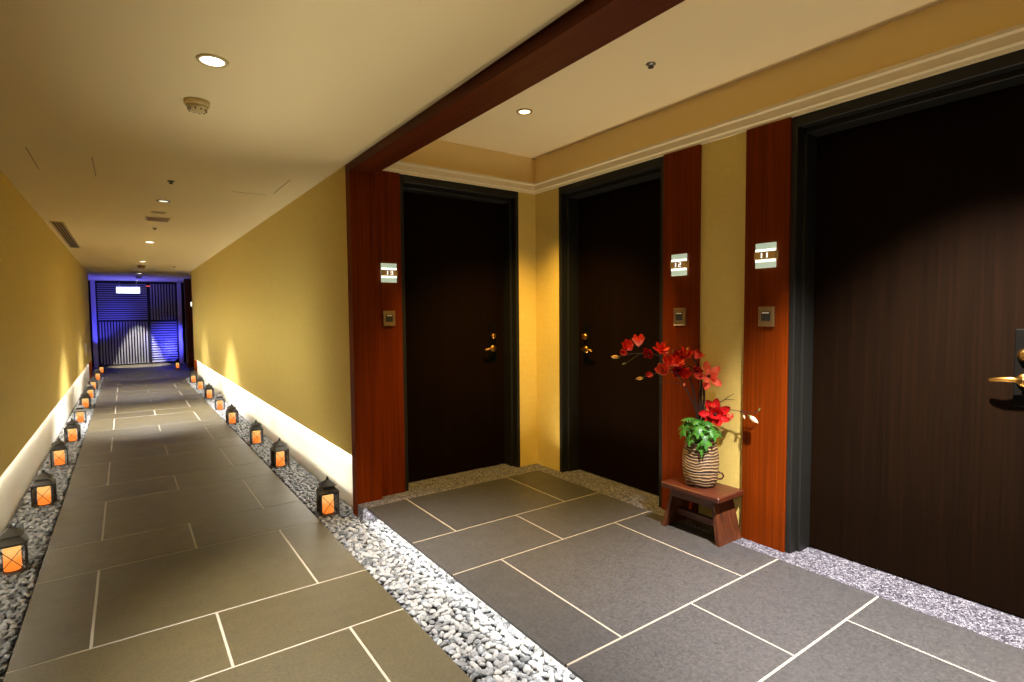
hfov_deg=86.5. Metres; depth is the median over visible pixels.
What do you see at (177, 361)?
candle lantern
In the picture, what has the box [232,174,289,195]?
access hatch
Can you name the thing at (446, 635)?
pebble
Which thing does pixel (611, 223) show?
door
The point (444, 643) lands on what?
pebble
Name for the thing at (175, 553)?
floor
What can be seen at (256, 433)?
candle
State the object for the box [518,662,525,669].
pebble
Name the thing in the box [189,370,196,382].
candle lantern
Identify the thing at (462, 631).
pebble
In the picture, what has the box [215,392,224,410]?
candle lantern
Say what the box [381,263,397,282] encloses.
number sign
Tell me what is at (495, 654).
pebble
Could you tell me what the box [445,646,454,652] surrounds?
pebble
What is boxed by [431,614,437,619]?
pebble
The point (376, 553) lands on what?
pebbles
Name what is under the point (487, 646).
pebble
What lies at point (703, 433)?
leaf spray
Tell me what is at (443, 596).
pebble
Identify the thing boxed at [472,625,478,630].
pebble
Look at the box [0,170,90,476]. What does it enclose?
wall
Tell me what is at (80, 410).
candle lantern
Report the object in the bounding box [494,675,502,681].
pebble
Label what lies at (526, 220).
wall
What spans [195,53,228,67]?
recessed light
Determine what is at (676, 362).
branch
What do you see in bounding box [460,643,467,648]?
pebble
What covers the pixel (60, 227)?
ceiling vent
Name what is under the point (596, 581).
floor
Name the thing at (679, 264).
number sign
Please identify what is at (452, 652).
pebble
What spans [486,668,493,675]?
pebble
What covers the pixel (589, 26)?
beam
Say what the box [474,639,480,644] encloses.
pebble
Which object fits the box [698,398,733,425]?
flower spray
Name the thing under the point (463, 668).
pebble
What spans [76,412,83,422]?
candle
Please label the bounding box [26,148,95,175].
access hatch
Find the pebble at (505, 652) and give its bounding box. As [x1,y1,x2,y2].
[501,650,511,654]
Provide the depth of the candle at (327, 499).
3.50 m
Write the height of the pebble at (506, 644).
0.020 m
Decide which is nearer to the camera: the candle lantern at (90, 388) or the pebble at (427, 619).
the pebble at (427, 619)
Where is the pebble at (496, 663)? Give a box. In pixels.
[493,660,500,667]
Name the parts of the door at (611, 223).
deadbolt knob, lock plate, lever handle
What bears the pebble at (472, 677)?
on the floor at (175, 553)
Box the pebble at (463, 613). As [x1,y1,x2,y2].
[460,611,466,616]
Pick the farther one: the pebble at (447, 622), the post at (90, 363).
the post at (90, 363)
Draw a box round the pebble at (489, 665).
[486,661,493,669]
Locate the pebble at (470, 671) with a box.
[467,668,474,674]
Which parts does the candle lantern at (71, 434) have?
frame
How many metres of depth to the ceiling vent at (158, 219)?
5.19 m
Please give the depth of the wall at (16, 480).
4.44 m
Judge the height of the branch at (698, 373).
0.646 m
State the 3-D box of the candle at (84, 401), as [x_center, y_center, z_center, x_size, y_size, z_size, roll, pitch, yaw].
[-6.061,0.877,7.725,0.070,0.125,0.070,-3,4,-35]
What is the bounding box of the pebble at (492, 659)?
[489,657,498,662]
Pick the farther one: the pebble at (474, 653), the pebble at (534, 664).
the pebble at (474, 653)
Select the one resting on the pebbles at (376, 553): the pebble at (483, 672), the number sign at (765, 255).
the pebble at (483, 672)
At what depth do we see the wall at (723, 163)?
2.99 m
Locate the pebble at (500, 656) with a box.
[497,653,505,660]
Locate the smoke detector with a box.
[184,97,209,113]
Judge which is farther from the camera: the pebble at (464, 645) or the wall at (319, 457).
the wall at (319, 457)
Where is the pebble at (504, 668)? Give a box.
[500,666,508,671]
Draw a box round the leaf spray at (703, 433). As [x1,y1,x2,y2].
[678,417,721,457]
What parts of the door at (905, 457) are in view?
lever handle, lock plate, deadbolt knob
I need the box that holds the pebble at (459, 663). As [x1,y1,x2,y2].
[456,661,467,666]
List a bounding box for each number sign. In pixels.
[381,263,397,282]
[670,253,688,275]
[754,242,777,268]
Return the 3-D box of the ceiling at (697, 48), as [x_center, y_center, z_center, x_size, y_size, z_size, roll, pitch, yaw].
[1.108,-1.354,1.986,1.700,0.085,5.250,-3,4,-35]
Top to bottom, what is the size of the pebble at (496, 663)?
0.019 m
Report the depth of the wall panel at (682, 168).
3.16 m
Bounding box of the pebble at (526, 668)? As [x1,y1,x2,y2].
[523,665,530,673]
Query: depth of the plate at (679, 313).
3.15 m
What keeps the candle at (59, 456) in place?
on the candle lantern at (58, 446)
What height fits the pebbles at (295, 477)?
0.054 m
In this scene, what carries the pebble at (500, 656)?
on the pebbles at (376, 553)
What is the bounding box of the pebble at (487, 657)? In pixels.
[484,654,491,660]
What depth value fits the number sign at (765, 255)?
2.71 m
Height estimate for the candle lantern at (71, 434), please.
0.246 m
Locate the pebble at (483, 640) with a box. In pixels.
[481,638,489,642]
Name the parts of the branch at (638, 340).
flower, flower, flower, flower, stem, flower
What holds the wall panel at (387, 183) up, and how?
attached to the wall at (526, 220)
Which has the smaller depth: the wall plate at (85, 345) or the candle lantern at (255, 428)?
the candle lantern at (255, 428)
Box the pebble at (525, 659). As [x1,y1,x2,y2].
[519,656,529,662]
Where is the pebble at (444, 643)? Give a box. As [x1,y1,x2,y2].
[439,640,447,647]
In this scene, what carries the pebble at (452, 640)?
on the pebbles at (376, 553)
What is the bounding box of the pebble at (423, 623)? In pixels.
[421,621,427,627]
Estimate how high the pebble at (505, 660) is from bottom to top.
0.024 m
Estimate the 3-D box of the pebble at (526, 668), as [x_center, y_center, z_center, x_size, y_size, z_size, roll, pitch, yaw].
[0.053,1.189,1.969,0.030,0.021,0.028,1,3,28]
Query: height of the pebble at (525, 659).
0.025 m
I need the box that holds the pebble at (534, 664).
[532,662,539,669]
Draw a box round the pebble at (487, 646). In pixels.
[485,642,491,648]
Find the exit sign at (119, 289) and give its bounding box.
[116,280,140,293]
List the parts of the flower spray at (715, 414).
flower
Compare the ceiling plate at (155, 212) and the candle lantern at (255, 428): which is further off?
the candle lantern at (255, 428)
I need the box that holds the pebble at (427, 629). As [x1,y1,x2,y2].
[423,627,431,632]
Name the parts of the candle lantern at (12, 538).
frame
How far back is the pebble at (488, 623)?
2.25 m
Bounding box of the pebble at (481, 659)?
[477,657,484,663]
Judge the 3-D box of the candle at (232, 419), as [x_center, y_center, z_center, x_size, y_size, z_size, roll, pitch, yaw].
[-3.344,0.916,6.500,0.070,0.125,0.070,-3,4,-35]
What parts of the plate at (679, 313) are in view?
button panel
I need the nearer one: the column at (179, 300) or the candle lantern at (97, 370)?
the candle lantern at (97, 370)
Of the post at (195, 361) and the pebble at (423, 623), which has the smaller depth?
the pebble at (423, 623)
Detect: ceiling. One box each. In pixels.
[0,0,583,282]
[437,0,946,158]
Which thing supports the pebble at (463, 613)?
on the pebbles at (376, 553)
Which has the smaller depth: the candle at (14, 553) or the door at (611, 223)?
the candle at (14, 553)
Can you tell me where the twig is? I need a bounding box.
[704,394,759,422]
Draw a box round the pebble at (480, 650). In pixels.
[478,646,483,654]
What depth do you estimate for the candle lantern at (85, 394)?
7.70 m
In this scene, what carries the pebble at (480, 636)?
on the pebbles at (376, 553)
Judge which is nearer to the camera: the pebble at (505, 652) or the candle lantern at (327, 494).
the pebble at (505, 652)
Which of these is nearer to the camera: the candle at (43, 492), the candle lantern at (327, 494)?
the candle lantern at (327, 494)
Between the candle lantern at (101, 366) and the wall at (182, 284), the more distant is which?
the wall at (182, 284)
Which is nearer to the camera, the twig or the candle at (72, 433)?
the twig
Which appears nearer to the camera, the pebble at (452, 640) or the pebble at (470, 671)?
the pebble at (470, 671)
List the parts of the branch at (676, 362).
flower, flower, flower, stem, flower, flower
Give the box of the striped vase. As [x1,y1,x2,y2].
[682,424,724,487]
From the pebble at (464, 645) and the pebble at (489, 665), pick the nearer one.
the pebble at (489, 665)
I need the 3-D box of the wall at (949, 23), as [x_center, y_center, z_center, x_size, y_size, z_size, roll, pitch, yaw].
[1.083,-1.200,1.822,1.340,0.205,5.000,-3,4,-35]
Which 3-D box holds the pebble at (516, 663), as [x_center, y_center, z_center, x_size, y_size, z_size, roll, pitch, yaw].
[0.019,1.191,2.006,0.027,0.023,0.035,-2,3,-30]
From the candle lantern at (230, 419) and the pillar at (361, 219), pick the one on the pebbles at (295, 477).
the candle lantern at (230, 419)
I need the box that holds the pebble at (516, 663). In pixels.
[513,661,520,666]
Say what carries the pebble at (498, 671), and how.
on the pebbles at (376, 553)
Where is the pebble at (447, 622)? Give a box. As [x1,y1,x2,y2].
[442,620,449,626]
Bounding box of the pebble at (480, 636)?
[477,634,486,639]
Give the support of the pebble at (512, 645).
on the pebbles at (376, 553)
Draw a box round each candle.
[2,545,21,571]
[37,486,50,504]
[54,450,64,464]
[68,429,76,440]
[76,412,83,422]
[82,399,88,406]
[198,382,202,388]
[207,390,211,397]
[217,400,222,409]
[229,413,235,422]
[253,430,260,442]
[276,451,284,465]
[322,494,333,513]
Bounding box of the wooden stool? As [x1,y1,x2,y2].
[661,475,742,546]
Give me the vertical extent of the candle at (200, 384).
0.125 m
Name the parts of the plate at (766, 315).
button panel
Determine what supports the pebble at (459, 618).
on the pebbles at (376, 553)
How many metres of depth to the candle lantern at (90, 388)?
8.61 m
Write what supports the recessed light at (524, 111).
in the ceiling at (697, 48)
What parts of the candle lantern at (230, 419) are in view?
frame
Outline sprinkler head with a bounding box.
[646,62,655,68]
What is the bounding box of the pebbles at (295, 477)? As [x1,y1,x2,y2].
[184,377,361,529]
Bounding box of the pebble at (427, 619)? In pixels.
[424,616,431,622]
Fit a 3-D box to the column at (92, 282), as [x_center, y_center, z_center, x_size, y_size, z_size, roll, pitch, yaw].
[-10.722,-0.432,13.967,0.095,2.242,0.200,-3,4,-35]
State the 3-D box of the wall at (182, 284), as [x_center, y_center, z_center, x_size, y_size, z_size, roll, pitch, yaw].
[-9.879,-0.458,14.934,3.900,2.302,0.100,-3,4,-35]
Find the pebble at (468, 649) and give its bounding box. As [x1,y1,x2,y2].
[465,647,472,653]
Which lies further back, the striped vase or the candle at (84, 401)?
the candle at (84, 401)
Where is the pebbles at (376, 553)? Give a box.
[329,519,580,681]
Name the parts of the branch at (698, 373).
flower, flower, flower, stem, flower, flower, flower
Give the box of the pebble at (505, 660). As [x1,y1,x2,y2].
[502,655,508,663]
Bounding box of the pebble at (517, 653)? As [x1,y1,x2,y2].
[514,650,520,656]
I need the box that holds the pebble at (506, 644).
[503,641,510,646]
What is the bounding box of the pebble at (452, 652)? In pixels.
[448,650,455,655]
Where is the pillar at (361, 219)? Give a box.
[345,170,381,517]
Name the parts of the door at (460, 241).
lever handle, lock plate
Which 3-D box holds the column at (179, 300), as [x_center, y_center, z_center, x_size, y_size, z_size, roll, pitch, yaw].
[-9.163,-0.498,15.012,0.090,2.242,0.300,-3,4,-35]
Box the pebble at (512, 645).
[509,641,516,649]
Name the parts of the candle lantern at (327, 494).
glass pane, frame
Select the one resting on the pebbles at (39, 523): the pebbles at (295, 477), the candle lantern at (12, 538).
the candle lantern at (12, 538)
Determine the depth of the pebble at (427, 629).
2.21 m
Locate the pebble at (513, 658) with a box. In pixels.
[510,656,517,661]
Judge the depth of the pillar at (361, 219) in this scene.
3.44 m
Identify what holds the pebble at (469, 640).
on the pebbles at (376, 553)
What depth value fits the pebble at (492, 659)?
2.02 m
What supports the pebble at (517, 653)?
on the pebbles at (376, 553)
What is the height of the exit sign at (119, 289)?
0.337 m
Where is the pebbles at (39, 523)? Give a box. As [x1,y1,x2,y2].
[0,377,103,681]
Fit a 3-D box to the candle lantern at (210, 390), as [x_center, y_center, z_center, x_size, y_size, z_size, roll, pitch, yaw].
[-4.744,0.776,8.522,0.120,0.246,0.120,-3,4,-40]
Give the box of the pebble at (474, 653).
[471,650,477,657]
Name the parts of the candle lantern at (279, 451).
glass pane, frame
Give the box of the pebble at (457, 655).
[453,653,460,659]
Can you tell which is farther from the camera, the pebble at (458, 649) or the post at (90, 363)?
the post at (90, 363)
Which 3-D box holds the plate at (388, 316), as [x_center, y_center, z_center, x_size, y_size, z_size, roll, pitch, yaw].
[-0.805,-0.147,3.568,0.084,0.100,0.018,-3,4,-35]
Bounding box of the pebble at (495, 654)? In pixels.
[493,650,498,657]
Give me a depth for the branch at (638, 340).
2.97 m
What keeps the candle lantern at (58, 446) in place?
on the pebbles at (39, 523)
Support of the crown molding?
attached to the wall at (949, 23)
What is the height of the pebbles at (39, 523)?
0.056 m
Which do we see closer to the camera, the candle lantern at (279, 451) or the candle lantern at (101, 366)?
the candle lantern at (279, 451)
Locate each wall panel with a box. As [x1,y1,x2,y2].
[376,171,404,496]
[662,144,701,520]
[741,117,791,552]
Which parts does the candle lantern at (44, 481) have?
frame, glass pane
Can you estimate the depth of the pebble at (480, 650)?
2.07 m
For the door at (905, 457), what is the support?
in the wall at (723, 163)
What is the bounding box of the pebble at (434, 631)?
[431,629,438,634]
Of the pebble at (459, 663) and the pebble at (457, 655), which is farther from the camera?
the pebble at (457, 655)
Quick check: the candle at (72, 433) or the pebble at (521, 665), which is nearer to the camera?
the pebble at (521, 665)
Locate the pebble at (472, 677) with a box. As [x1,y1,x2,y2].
[469,673,475,680]
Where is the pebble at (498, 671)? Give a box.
[494,669,501,675]
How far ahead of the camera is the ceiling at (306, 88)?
2.31 m
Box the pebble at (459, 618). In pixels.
[456,616,462,621]
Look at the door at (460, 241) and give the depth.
4.06 m
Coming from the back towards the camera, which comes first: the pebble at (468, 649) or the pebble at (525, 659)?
the pebble at (468, 649)
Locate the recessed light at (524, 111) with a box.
[516,108,532,114]
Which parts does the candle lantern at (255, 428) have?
frame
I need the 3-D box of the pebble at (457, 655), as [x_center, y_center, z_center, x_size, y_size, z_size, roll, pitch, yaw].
[-0.205,1.187,2.046,0.030,0.019,0.030,2,4,44]
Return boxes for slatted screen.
[95,281,179,365]
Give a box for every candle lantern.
[0,523,28,576]
[30,470,56,508]
[50,437,68,467]
[64,418,80,442]
[74,403,86,422]
[79,391,90,407]
[85,383,95,398]
[88,376,97,388]
[94,368,101,379]
[98,362,104,372]
[174,359,180,368]
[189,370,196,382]
[196,376,203,388]
[204,384,213,398]
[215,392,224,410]
[226,403,238,424]
[249,420,263,444]
[270,438,289,468]
[316,476,339,517]
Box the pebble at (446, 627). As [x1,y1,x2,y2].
[443,625,448,631]
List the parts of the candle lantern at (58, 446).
frame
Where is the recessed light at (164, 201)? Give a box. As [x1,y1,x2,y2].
[156,200,170,202]
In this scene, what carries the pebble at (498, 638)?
on the pebbles at (376, 553)
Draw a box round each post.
[87,272,92,377]
[191,284,196,376]
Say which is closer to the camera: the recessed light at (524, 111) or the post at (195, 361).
the recessed light at (524, 111)
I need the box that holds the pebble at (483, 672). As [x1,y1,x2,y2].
[480,669,486,675]
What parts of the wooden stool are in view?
leg, seat, leg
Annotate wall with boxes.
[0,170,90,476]
[0,364,89,531]
[88,281,186,366]
[184,279,352,509]
[191,166,351,454]
[399,0,1023,182]
[518,192,536,466]
[535,132,745,531]
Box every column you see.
[90,280,98,367]
[176,282,183,363]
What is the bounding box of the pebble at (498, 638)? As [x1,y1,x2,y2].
[495,635,501,640]
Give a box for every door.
[400,174,519,490]
[559,156,663,507]
[785,49,1023,617]
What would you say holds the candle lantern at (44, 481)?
on the pebbles at (39, 523)
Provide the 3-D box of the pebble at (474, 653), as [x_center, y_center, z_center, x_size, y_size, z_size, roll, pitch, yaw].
[-0.140,1.187,2.051,0.028,0.022,0.041,-1,3,-15]
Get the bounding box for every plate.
[84,343,86,355]
[150,211,166,213]
[383,311,394,325]
[674,308,685,324]
[758,307,774,326]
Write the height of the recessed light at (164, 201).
0.006 m
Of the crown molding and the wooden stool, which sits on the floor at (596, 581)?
the wooden stool
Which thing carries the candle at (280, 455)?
on the candle lantern at (279, 451)
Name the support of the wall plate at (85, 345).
attached to the wall at (45, 320)
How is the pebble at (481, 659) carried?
on the pebbles at (376, 553)
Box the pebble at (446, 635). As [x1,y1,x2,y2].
[442,633,450,639]
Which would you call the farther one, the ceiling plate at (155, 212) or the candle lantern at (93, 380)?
the candle lantern at (93, 380)
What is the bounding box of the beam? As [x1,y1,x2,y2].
[345,0,684,173]
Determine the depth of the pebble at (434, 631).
2.20 m
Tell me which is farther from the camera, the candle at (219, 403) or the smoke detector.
the candle at (219, 403)
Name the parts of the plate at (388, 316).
button panel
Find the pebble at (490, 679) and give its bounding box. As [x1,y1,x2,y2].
[487,677,494,681]
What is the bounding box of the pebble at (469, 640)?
[467,637,472,644]
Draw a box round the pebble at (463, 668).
[461,666,467,672]
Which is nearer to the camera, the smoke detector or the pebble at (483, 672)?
the pebble at (483, 672)
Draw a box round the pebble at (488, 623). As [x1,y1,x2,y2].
[482,621,491,626]
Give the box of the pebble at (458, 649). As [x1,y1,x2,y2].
[456,647,461,655]
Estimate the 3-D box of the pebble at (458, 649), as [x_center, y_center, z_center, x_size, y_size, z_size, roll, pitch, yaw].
[-0.203,1.187,2.076,0.022,0.025,0.036,-1,3,-19]
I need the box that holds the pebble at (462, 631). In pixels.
[458,629,467,634]
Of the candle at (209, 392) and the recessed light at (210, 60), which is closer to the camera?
the recessed light at (210, 60)
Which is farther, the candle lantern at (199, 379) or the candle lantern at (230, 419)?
the candle lantern at (199, 379)
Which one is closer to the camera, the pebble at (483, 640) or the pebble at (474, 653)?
the pebble at (474, 653)
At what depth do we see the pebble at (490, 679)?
1.90 m
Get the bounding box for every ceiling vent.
[49,221,79,247]
[145,216,170,221]
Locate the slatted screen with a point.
(132, 329)
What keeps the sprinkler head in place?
attached to the ceiling at (697, 48)
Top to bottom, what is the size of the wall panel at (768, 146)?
2.142 m
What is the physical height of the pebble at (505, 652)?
0.018 m
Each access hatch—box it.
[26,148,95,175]
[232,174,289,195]
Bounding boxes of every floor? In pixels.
[0,362,562,681]
[358,463,1023,681]
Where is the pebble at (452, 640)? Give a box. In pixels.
[449,638,456,643]
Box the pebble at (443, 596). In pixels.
[439,594,445,599]
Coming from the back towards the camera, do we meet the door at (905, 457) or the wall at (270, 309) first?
the wall at (270, 309)
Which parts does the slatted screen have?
slat panel, slat panel, slat panel, slat panel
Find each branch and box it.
[612,334,697,412]
[636,354,697,418]
[672,346,721,423]
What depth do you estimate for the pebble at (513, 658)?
2.02 m
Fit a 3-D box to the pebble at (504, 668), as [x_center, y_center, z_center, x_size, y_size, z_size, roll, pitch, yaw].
[-0.026,1.188,1.970,0.041,0.018,0.020,-2,3,-29]
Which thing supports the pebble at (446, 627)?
on the pebbles at (376, 553)
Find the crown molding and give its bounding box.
[382,23,1023,193]
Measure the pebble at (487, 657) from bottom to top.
0.019 m
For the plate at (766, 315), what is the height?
0.100 m

